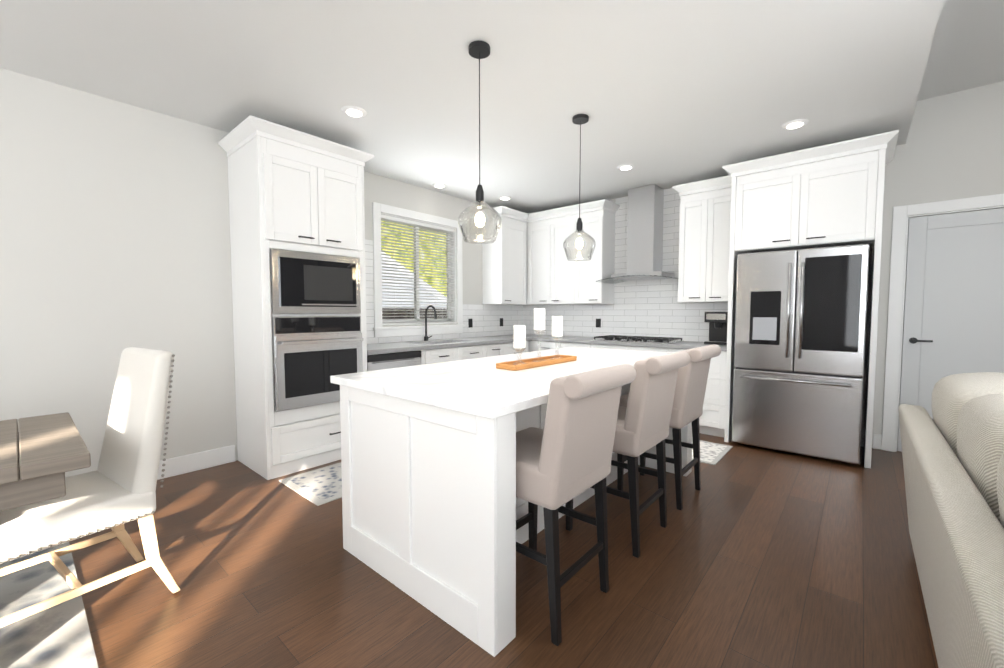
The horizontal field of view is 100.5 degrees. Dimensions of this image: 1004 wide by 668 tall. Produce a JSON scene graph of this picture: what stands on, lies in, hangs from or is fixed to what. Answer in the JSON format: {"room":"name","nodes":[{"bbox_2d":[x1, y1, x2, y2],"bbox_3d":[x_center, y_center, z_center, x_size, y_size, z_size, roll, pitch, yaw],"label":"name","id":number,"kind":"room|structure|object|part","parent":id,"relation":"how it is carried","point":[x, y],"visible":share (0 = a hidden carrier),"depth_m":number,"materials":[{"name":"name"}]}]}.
{"room":"dining room and kitchen","nodes":[
{"label":"dining room and kitchen","id":0,"kind":"room"},
{"bbox_2d":[0,68,498,477],"bbox_3d":[-2.456,-0.446,3.285,0.150,3.040,8.650,3,4,41],"label":"wall","id":1,"kind":"structure","parent":0,"point":[114,229],"depth_m":2.89,"materials":[{"name":"grey paint"}]},
{"bbox_2d":[157,445,234,479],"bbox_3d":[-3.720,1.087,1.765,0.013,0.140,4.560,3,4,41],"label":"baseboard","id":2,"kind":"structure","parent":1,"relation":"attached to","point":[179,465],"depth_m":3.28,"materials":[{"name":"white"}]},
{"bbox_2d":[372,202,464,337],"bbox_3d":[-0.983,-0.701,4.948,0.200,1.425,1.330,3,4,41],"label":"window","id":3,"kind":"structure","parent":1,"relation":"in","point":[378,209],"depth_m":4.93,"materials":[{"name":"white"}]},
{"bbox_2d":[381,214,453,323],"bbox_3d":[-0.979,-0.719,4.944,0.060,1.183,1.080,3,4,41],"label":"window blinds","id":4,"kind":"object","parent":3,"relation":"attached to","point":[414,223],"visible":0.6,"depth_m":4.89,"materials":[{"name":"white plastic"}]},
{"bbox_2d":[482,211,529,306],"bbox_3d":[0.076,-1.001,5.769,0.411,1.183,0.577,3,4,41],"label":"upper cabinet","id":5,"kind":"object","parent":1,"relation":"attached to","point":[505,261],"depth_m":5.63,"materials":[{"name":"wood"}]},
{"bbox_2d":[0,0,942,213],"bbox_3d":[-0.978,-1.821,1.839,4.480,0.540,9.100,3,4,41],"label":"ceiling","id":6,"kind":"structure","parent":0,"point":[665,94],"depth_m":2.56,"materials":[{"name":"white paint"}]},
{"bbox_2d":[341,106,366,116],"bbox_3d":[-1.073,-1.607,3.029,0.176,0.014,0.176,3,4,41],"label":"recessed light","id":7,"kind":"object","parent":6,"relation":"in","point":[353,111],"visible":1,"depth_m":3.01,"materials":[{"name":"white"}]},
{"bbox_2d":[432,183,446,187],"bbox_3d":[-0.717,-1.700,4.791,0.176,0.014,0.176,3,4,41],"label":"recessed light","id":8,"kind":"object","parent":6,"relation":"in","point":[440,185],"visible":1,"depth_m":4.76,"materials":[{"name":"white"}]},
{"bbox_2d":[458,40,501,243],"bbox_3d":[-0.124,-1.047,2.321,0.245,1.053,0.245,3,4,41],"label":"pendant light","id":9,"kind":"object","parent":6,"relation":"hanging from","point":[478,49],"visible":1,"depth_m":2.31,"materials":[{"name":"clear glass"}]},
{"bbox_3d":[-0.124,-1.150,2.315,0.120,0.848,0.120,3,4,41],"label":"cord","id":10,"kind":"part","parent":9,"relation":"part of","materials":[{"name":"black metal"}]},
{"bbox_3d":[-0.124,-0.631,2.343,0.245,0.220,0.245,3,4,41],"label":"lamp shade","id":11,"kind":"part","parent":9,"relation":"part of","materials":[{"name":"clear glass"}]},
{"bbox_3d":[-0.124,-0.641,2.342,0.053,0.084,0.056,3,4,41],"label":"bulb","id":12,"kind":"part","parent":9,"relation":"part of","materials":[{"name":"white glass"}]},
{"bbox_2d":[498,196,511,199],"bbox_3d":[0.038,-1.728,5.315,0.176,0.014,0.176,3,4,41],"label":"recessed light","id":13,"kind":"object","parent":6,"relation":"in","point":[504,197],"visible":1,"depth_m":5.29,"materials":[{"name":"white"}]},
{"bbox_2d":[563,114,595,260],"bbox_3d":[0.587,-1.091,3.146,0.245,1.053,0.245,3,4,41],"label":"pendant light","id":14,"kind":"object","parent":6,"relation":"hanging from","point":[578,119],"visible":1,"depth_m":3.14,"materials":[{"name":"clear glass"}]},
{"bbox_3d":[0.587,-0.675,3.168,0.245,0.220,0.245,3,4,41],"label":"lamp shade","id":15,"kind":"part","parent":14,"relation":"part of","materials":[{"name":"clear glass"}]},
{"bbox_3d":[0.587,-0.685,3.167,0.053,0.084,0.056,3,4,41],"label":"bulb","id":16,"kind":"part","parent":14,"relation":"part of","materials":[{"name":"white glass"}]},
{"bbox_3d":[0.587,-1.193,3.141,0.120,0.848,0.120,3,4,41],"label":"cord","id":17,"kind":"part","parent":14,"relation":"part of","materials":[{"name":"black metal"}]},
{"bbox_2d":[617,164,634,169],"bbox_3d":[1.243,-1.668,4.188,0.176,0.014,0.176,3,4,41],"label":"recessed light","id":18,"kind":"object","parent":6,"relation":"in","point":[626,166],"visible":1,"depth_m":4.16,"materials":[{"name":"white"}]},
{"bbox_2d":[781,119,808,128],"bbox_3d":[2.266,-1.617,3.231,0.176,0.014,0.176,3,4,41],"label":"recessed light","id":19,"kind":"object","parent":6,"relation":"in","point":[796,123],"visible":1,"depth_m":3.21,"materials":[{"name":"white"}]},
{"bbox_2d":[69,433,938,667],"bbox_3d":[0.584,1.275,0.658,8.600,0.120,9.100,3,4,41],"label":"floor","id":20,"kind":"structure","parent":0,"point":[751,556],"depth_m":1.90,"materials":[{"name":"brown wood"}]},
{"bbox_2d":[0,542,97,667],"bbox_3d":[-2.685,1.203,0.802,2.250,0.008,2.660,3,4,41],"label":"dining rug","id":21,"kind":"object","parent":20,"relation":"on","point":[57,636],"visible":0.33,"depth_m":1.66,"materials":[{"name":"white fabric"}]},
{"bbox_2d":[0,412,90,510],"bbox_3d":[-2.429,0.812,0.964,0.900,0.756,2.070,3,4,41],"label":"dining table","id":22,"kind":"object","parent":21,"relation":"on","point":[40,456],"visible":1,"depth_m":1.42,"materials":[{"name":"brown wood"}]},
{"bbox_2d":[0,347,179,627],"bbox_3d":[-1.777,0.615,1.719,0.515,1.070,0.601,2,4,33],"label":"dining chair","id":23,"kind":"object","parent":21,"relation":"on","point":[115,491],"visible":0.98,"depth_m":1.75,"materials":[{"name":"fabric"}]},
{"bbox_3d":[-1.802,0.709,1.686,0.500,0.115,0.510,2,4,33],"label":"seat","id":24,"kind":"part","parent":23,"relation":"part of","materials":[{"name":"fabric"}]},
{"bbox_2d":[226,127,373,479],"bbox_3d":[-1.691,-0.207,3.543,0.685,2.535,0.840,3,4,41],"label":"tall cabinet","id":25,"kind":"object","parent":20,"relation":"on","point":[300,250],"depth_m":3.25,"materials":[{"name":"wood"}]},
{"bbox_2d":[279,462,341,505],"bbox_3d":[-0.778,1.054,3.629,0.610,0.008,1.960,3,4,41],"label":"area rug","id":26,"kind":"object","parent":20,"relation":"on","point":[320,486],"visible":0.38,"depth_m":3.02,"materials":[{"name":"grey fabric"}]},
{"bbox_2d":[374,351,425,369],"bbox_3d":[-1.229,0.595,4.170,0.624,0.868,0.638,3,4,41],"label":"dishwasher","id":27,"kind":"object","parent":20,"relation":"on","point":[400,358],"depth_m":3.97,"materials":[{"name":"silver metal"}]},
{"bbox_2d":[374,335,529,354],"bbox_3d":[-0.638,0.104,4.811,0.640,0.040,2.417,3,4,41],"label":"countertop","id":28,"kind":"structure","parent":27,"relation":"on","point":[478,341],"depth_m":4.63,"materials":[{"name":"grey stone"}]},
{"bbox_2d":[426,347,465,363],"bbox_3d":[-0.847,0.571,4.614,0.624,0.868,0.535,3,4,41],"label":"base cabinet","id":29,"kind":"object","parent":20,"relation":"on","point":[444,354],"depth_m":4.41,"materials":[{"name":"wood"}]},
{"bbox_2d":[466,343,489,358],"bbox_3d":[-0.564,0.554,4.943,0.624,0.868,0.567,3,4,41],"label":"base cabinet","id":30,"kind":"object","parent":20,"relation":"on","point":[471,352],"depth_m":4.79,"materials":[{"name":"wood"}]},
{"bbox_2d":[490,343,505,356],"bbox_3d":[-0.338,0.540,5.205,0.624,0.868,0.359,3,4,41],"label":"base cabinet","id":31,"kind":"object","parent":20,"relation":"on","point":[496,349],"depth_m":5.05,"materials":[{"name":"wood"}]},
{"bbox_2d":[340,383,691,656],"bbox_3d":[0.314,0.666,2.718,1.093,0.880,2.315,3,4,41],"label":"kitchen island","id":32,"kind":"object","parent":20,"relation":"on","point":[434,508],"depth_m":1.73,"materials":[{"name":"white wood"}]},
{"bbox_2d":[330,347,670,418],"bbox_3d":[0.318,0.205,2.690,1.124,0.038,2.385,3,4,41],"label":"island countertop","id":33,"kind":"structure","parent":32,"relation":"on","point":[475,387],"depth_m":2.03,"materials":[{"name":"white stone"}]},
{"bbox_2d":[496,308,576,370],"bbox_3d":[0.234,0.015,2.610,0.150,0.349,0.660,3,4,41],"label":"tray","id":34,"kind":"object","parent":33,"relation":"on","point":[539,324],"visible":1,"depth_m":2.57,"materials":[{"name":"brown wood"}]},
{"bbox_2d":[506,343,529,354],"bbox_3d":[-0.064,0.523,5.523,0.624,0.868,0.599,3,4,41],"label":"base cabinet","id":35,"kind":"object","parent":20,"relation":"on","point":[509,346],"depth_m":5.28,"materials":[{"name":"wood"}]},
{"bbox_2d":[538,343,565,350],"bbox_3d":[0.801,0.518,5.631,0.477,0.868,0.620,3,4,41],"label":"base cabinet","id":36,"kind":"object","parent":20,"relation":"on","point":[543,346],"depth_m":5.37,"materials":[{"name":"wood"}]},
{"bbox_2d":[516,363,635,645],"bbox_3d":[0.210,0.640,1.805,0.565,1.028,0.470,3,4,41],"label":"stool","id":37,"kind":"object","parent":20,"relation":"on","point":[563,456],"visible":0.92,"depth_m":1.59,"materials":[{"name":"fabric"}]},
{"bbox_3d":[0.170,0.562,1.835,0.460,0.150,0.470,3,4,41],"label":"seat","id":38,"kind":"part","parent":37,"relation":"part of","materials":[{"name":"fabric"}]},
{"bbox_2d":[566,343,593,347],"bbox_3d":[1.097,0.531,5.377,0.537,0.868,0.620,3,4,41],"label":"base cabinet","id":39,"kind":"object","parent":20,"relation":"on","point":[588,345],"depth_m":5.07,"materials":[{"name":"wood"}]},
{"bbox_2d":[594,343,633,349],"bbox_3d":[1.429,0.546,5.092,0.572,0.868,0.620,3,4,41],"label":"base cabinet","id":40,"kind":"object","parent":20,"relation":"on","point":[596,345],"depth_m":4.83,"materials":[{"name":"wood"}]},
{"bbox_2d":[565,351,690,557],"bbox_3d":[0.693,0.610,2.365,0.565,1.028,0.470,3,4,41],"label":"stool","id":41,"kind":"object","parent":20,"relation":"on","point":[643,421],"visible":0.71,"depth_m":2.13,"materials":[{"name":"fabric"}]},
{"bbox_3d":[0.653,0.533,2.395,0.460,0.150,0.470,3,4,41],"label":"seat","id":42,"kind":"part","parent":41,"relation":"part of","materials":[{"name":"fabric"}]},
{"bbox_2d":[634,347,669,352],"bbox_3d":[1.751,0.561,4.815,0.513,0.868,0.620,3,4,41],"label":"base cabinet","id":43,"kind":"object","parent":20,"relation":"on","point":[652,349],"depth_m":4.49,"materials":[{"name":"wood"}]},
{"bbox_2d":[617,344,720,509],"bbox_3d":[1.130,0.583,2.873,0.565,1.028,0.470,3,4,41],"label":"stool","id":44,"kind":"object","parent":20,"relation":"on","point":[690,390],"visible":0.71,"depth_m":2.65,"materials":[{"name":"fabric"}]},
{"bbox_3d":[1.090,0.506,2.903,0.460,0.150,0.470,3,4,41],"label":"seat","id":45,"kind":"part","parent":44,"relation":"part of","materials":[{"name":"fabric"}]},
{"bbox_2d":[670,347,735,441],"bbox_3d":[2.138,0.578,4.483,0.623,0.868,0.620,3,4,41],"label":"base cabinet","id":46,"kind":"object","parent":20,"relation":"on","point":[715,419],"depth_m":4.09,"materials":[{"name":"wood"}]},
{"bbox_2d":[526,335,734,350],"bbox_3d":[1.237,0.083,5.213,2.974,0.040,0.639,3,4,41],"label":"countertop","id":47,"kind":"structure","parent":46,"relation":"on","point":[682,344],"depth_m":4.75,"materials":[{"name":"grey stone"}]},
{"bbox_2d":[704,312,727,344],"bbox_3d":[2.289,-0.065,4.399,0.220,0.338,0.305,3,4,41],"label":"coffee machine","id":48,"kind":"object","parent":47,"relation":"on","point":[717,321],"visible":0.75,"depth_m":4.34,"materials":[{"name":"black plastic"}]},
{"bbox_2d":[692,440,732,464],"bbox_3d":[1.241,1.022,4.227,1.830,0.008,0.620,3,4,41],"label":"area rug","id":49,"kind":"object","parent":20,"relation":"on","point":[711,453],"visible":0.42,"depth_m":3.72,"materials":[{"name":"grey fabric"}]},
{"bbox_2d":[732,244,869,463],"bbox_3d":[2.709,0.144,3.817,0.910,1.745,0.796,3,4,41],"label":"fridge","id":50,"kind":"object","parent":20,"relation":"on","point":[800,332],"visible":1,"depth_m":3.52,"materials":[{"name":"grey metal"}]},
{"bbox_3d":[2.518,-0.253,3.512,0.750,0.770,0.003,3,4,41],"label":"glass","id":51,"kind":"part","parent":50,"relation":"part of","materials":[{"name":"black"}]},
{"bbox_2d":[898,372,1003,667],"bbox_3d":[1.642,0.713,0.840,1.112,0.983,2.800,3,4,41],"label":"sofa","id":52,"kind":"object","parent":20,"relation":"on","point":[953,457],"visible":1,"depth_m":1.20,"materials":[{"name":"fabric"}]},
{"bbox_2d":[931,372,1003,457],"bbox_3d":[2.103,0.465,1.777,0.340,0.580,0.700,-9,-4,41],"label":"pillow","id":53,"kind":"object","parent":52,"relation":"on","point":[950,393],"depth_m":1.71,"materials":[{"name":"fabric"}]},
{"bbox_2d":[957,393,1003,522],"bbox_3d":[1.679,0.491,1.285,0.340,0.580,0.700,-5,-1,41],"label":"pillow","id":54,"kind":"object","parent":52,"relation":"on","point":[980,420],"depth_m":1.26,"materials":[{"name":"fabric"}]},
{"bbox_2d":[996,451,1003,527],"bbox_3d":[1.255,0.517,0.793,0.340,0.580,0.700,-9,-4,41],"label":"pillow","id":55,"kind":"object","parent":52,"relation":"on","point":[1000,467],"depth_m":1.02,"materials":[{"name":"fabric"}]},
{"bbox_2d":[535,81,1003,447],"bbox_3d":[3.348,-0.478,3.898,8.150,3.040,0.150,3,4,41],"label":"wall","id":56,"kind":"structure","parent":0,"point":[952,148],"depth_m":3.49,"materials":[{"name":"grey paint"}]},
{"bbox_2d":[530,211,577,306],"bbox_3d":[0.788,-1.000,5.741,0.820,1.183,0.350,3,4,41],"label":"upper cabinet","id":57,"kind":"object","parent":56,"relation":"attached to","point":[553,278],"depth_m":5.61,"materials":[{"name":"wood"}]},
{"bbox_2d":[578,207,617,306],"bbox_3d":[1.177,-0.982,5.407,0.440,1.183,0.350,3,4,41],"label":"upper cabinet","id":58,"kind":"object","parent":56,"relation":"attached to","point":[597,276],"depth_m":5.25,"materials":[{"name":"wood"}]},
{"bbox_2d":[626,184,665,274],"bbox_3d":[1.703,-1.214,4.970,0.320,0.996,0.288,3,4,41],"label":"hood chimney","id":59,"kind":"object","parent":56,"relation":"attached to","point":[657,272],"depth_m":4.87,"materials":[{"name":"metal"}]},
{"bbox_2d":[596,184,677,283],"bbox_3d":[1.632,-1.164,4.889,0.900,1.086,0.508,3,4,41],"label":"range hood","id":60,"kind":"object","parent":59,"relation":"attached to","point":[639,231],"depth_m":4.93,"materials":[{"name":"silver metal"}]},
{"bbox_2d":[674,183,736,302],"bbox_3d":[2.248,-0.933,4.487,0.565,1.183,0.350,3,4,41],"label":"upper cabinet","id":61,"kind":"object","parent":56,"relation":"attached to","point":[707,261],"depth_m":4.36,"materials":[{"name":"wood"}]},
{"bbox_2d":[734,143,881,254],"bbox_3d":[2.760,-1.130,3.817,0.980,0.720,0.680,3,4,41],"label":"upper cabinet","id":62,"kind":"object","parent":56,"relation":"attached to","point":[830,199],"depth_m":3.52,"materials":[{"name":"wood"}]},
{"bbox_2d":[881,194,1003,451],"bbox_3d":[3.864,-0.020,3.464,0.990,2.170,0.170,3,4,41],"label":"door frame","id":63,"kind":"structure","parent":56,"relation":"attached to","point":[901,215],"depth_m":3.67,"materials":[{"name":"white wood"}]},
{"bbox_2d":[897,208,1003,451],"bbox_3d":[3.843,0.032,3.441,0.778,2.058,0.040,3,4,41],"label":"door leaf","id":64,"kind":"structure","parent":56,"relation":"in","point":[954,300],"depth_m":3.49,"materials":[{"name":"grey paint"}]},
{"bbox_2d":[909,337,932,343],"bbox_3d":[3.599,0.059,3.589,0.142,0.054,0.057,3,4,41],"label":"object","id":65,"kind":"structure","parent":64,"relation":"attached to","point":[913,340],"depth_m":3.59,"materials":[{"name":"black metal"}]},
{"bbox_2d":[917,0,1003,100],"bbox_3d":[2.283,-1.843,-0.970,4.120,0.200,9.100,3,4,41],"label":"ceiling","id":66,"kind":"structure","parent":0,"point":[967,50],"depth_m":2.85,"materials":[{"name":"white paint"}]},
{"label":"outside","id":67,"kind":"structure","parent":0,"visible":0},
{"bbox_2d":[381,221,446,318],"bbox_3d":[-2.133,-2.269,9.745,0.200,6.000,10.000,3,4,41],"label":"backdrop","id":68,"kind":"structure","parent":67,"point":[422,315],"depth_m":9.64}
]}

